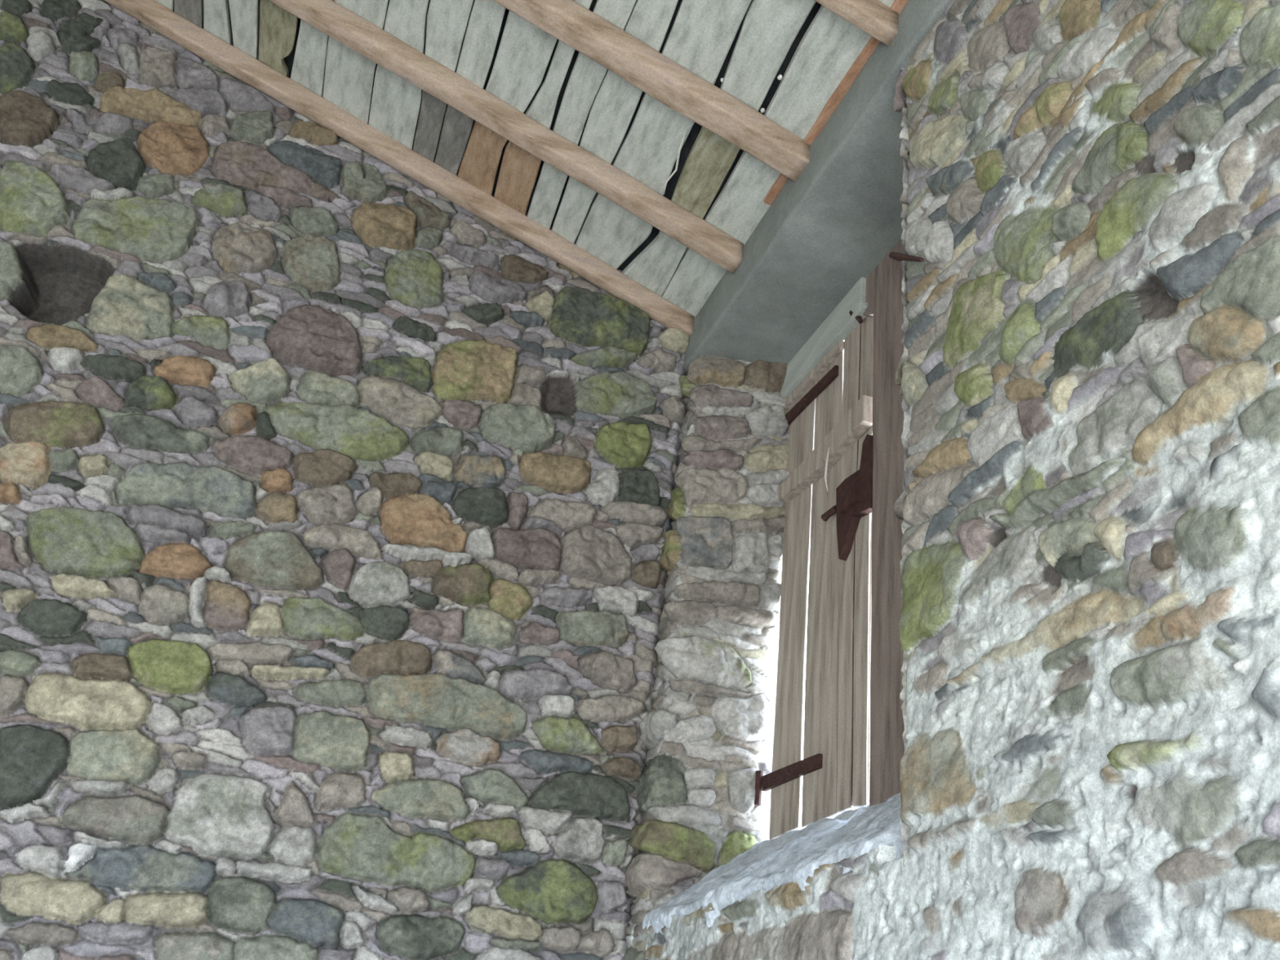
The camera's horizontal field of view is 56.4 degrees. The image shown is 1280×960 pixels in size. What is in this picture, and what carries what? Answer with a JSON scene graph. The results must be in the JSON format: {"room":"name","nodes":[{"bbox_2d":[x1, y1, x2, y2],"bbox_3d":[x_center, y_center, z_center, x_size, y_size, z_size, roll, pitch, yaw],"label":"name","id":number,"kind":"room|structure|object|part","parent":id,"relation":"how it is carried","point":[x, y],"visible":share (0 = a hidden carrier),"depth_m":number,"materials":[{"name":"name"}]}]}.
{"room":"farm building","nodes":[
{"label":"farm building","id":0,"kind":"room"},
{"bbox_2d":[0,0,689,959],"bbox_3d":[-2.109,0.287,2.866,5.020,5.000,0.544,15,-30,-14],"label":"wall","id":1,"kind":"structure","parent":0,"point":[335,502],"depth_m":3.15,"materials":[{"name":"stone"}]},
{"bbox_2d":[155,0,894,365],"bbox_3d":[-0.900,-2.480,1.197,5.350,0.914,6.500,15,-30,-14],"label":"ceiling","id":2,"kind":"structure","parent":0,"point":[784,60],"depth_m":3.37,"materials":[{"name":"wood"}]},
{"bbox_2d":[104,0,693,337],"bbox_3d":[-1.009,-1.156,3.710,2.588,0.874,0.056,15,-30,-14],"label":"rafter","id":3,"kind":"object","parent":2,"relation":"attached to","point":[204,44],"visible":1,"depth_m":3.71,"materials":[{"name":"brown wood"}]},
{"bbox_2d":[268,0,743,273],"bbox_3d":[-0.886,-1.316,3.389,2.588,0.876,0.077,15,-30,-14],"label":"rafter","id":4,"kind":"object","parent":2,"relation":"attached to","point":[348,28],"visible":1,"depth_m":3.42,"materials":[{"name":"brown wood"}]},
{"bbox_2d":[493,0,809,181],"bbox_3d":[-0.745,-1.502,3.023,2.588,0.876,0.093,15,-30,-14],"label":"rafter","id":5,"kind":"object","parent":2,"relation":"attached to","point":[686,93],"visible":1,"depth_m":3.08,"materials":[{"name":"brown wood"}]},
{"bbox_2d":[813,0,898,46],"bbox_3d":[-0.592,-1.701,2.622,2.588,0.875,0.052,15,-30,-14],"label":"rafter","id":6,"kind":"object","parent":2,"relation":"attached to","point":[876,19],"visible":1,"depth_m":2.71,"materials":[{"name":"brown wood"}]},
{"bbox_2d":[623,0,1279,959],"bbox_3d":[1.081,0.065,0.477,0.437,3.770,6.160,15,-30,-14],"label":"wall","id":7,"kind":"structure","parent":0,"point":[1087,373],"depth_m":1.72,"materials":[{"name":"stone"}]},
{"bbox_2d":[631,239,904,935],"bbox_3d":[0.457,0.175,2.847,0.410,1.788,1.335,15,-30,-14],"label":"window","id":8,"kind":"structure","parent":7,"relation":"in","point":[793,855],"depth_m":2.69,"materials":[{"name":"wood"}]},
{"bbox_3d":[0.381,0.809,2.499,0.410,0.333,1.335,15,-30,-14],"label":"sill","id":9,"kind":"part","parent":8,"relation":"part of","materials":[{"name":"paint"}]},
{"bbox_2d":[754,276,873,839],"bbox_3d":[0.477,0.189,3.193,0.088,1.460,0.635,15,-30,-14],"label":"wooden shutter","id":10,"kind":"object","parent":8,"relation":"attached to","point":[827,491],"visible":0.92,"depth_m":3.11,"materials":[{"name":"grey wood"}]},
{"bbox_3d":[0.513,-0.311,3.541,0.018,0.034,0.370,15,-30,-14],"label":"rail","id":11,"kind":"part","parent":10,"relation":"part of","materials":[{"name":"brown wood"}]},
{"bbox_3d":[0.549,0.045,3.030,0.022,0.296,0.188,15,-30,-14],"label":"lock plate","id":12,"kind":"part","parent":10,"relation":"part of","materials":[{"name":"metal"}]},
{"bbox_3d":[0.623,0.046,2.887,0.080,1.488,0.239,15,-30,-14],"label":"frame post","id":13,"kind":"part","parent":8,"relation":"part of","materials":[{"name":"brown wood"}]},
{"bbox_2d":[682,0,951,375],"bbox_3d":[1.237,-1.552,1.550,0.420,0.172,5.700,15,-30,-14],"label":"concrete beam","id":14,"kind":"structure","parent":7,"relation":"on","point":[828,228],"depth_m":3.18,"materials":[{"name":"grey concrete"}]},
{"bbox_2d":[763,173,788,204],"bbox_3d":[0.375,-0.814,3.286,0.029,0.036,0.123,15,-30,-14],"label":"wall plate","id":15,"kind":"object","parent":14,"relation":"on","point":[778,185],"depth_m":3.28,"materials":[{"name":"brown wood"}]},
{"bbox_2d":[804,36,879,146],"bbox_3d":[0.496,-0.974,2.969,0.030,0.036,0.375,15,-30,-14],"label":"wall plate","id":16,"kind":"object","parent":14,"relation":"on","point":[837,96],"depth_m":2.96,"materials":[{"name":"brown wood"}]},
{"bbox_2d":[889,0,908,14],"bbox_3d":[0.590,-1.096,2.724,0.028,0.036,0.041,15,-30,-14],"label":"wall plate","id":17,"kind":"object","parent":14,"relation":"on","point":[897,6],"depth_m":2.72,"materials":[{"name":"brown wood"}]},
{"bbox_2d":[888,251,924,262],"bbox_3d":[0.514,-0.435,2.340,0.043,0.206,0.241,4,-29,4],"label":"spike","id":18,"kind":"object","parent":7,"relation":"attached to","point":[897,256],"visible":0.98,"depth_m":2.27,"materials":[{"name":"brown metal"}]}
]}

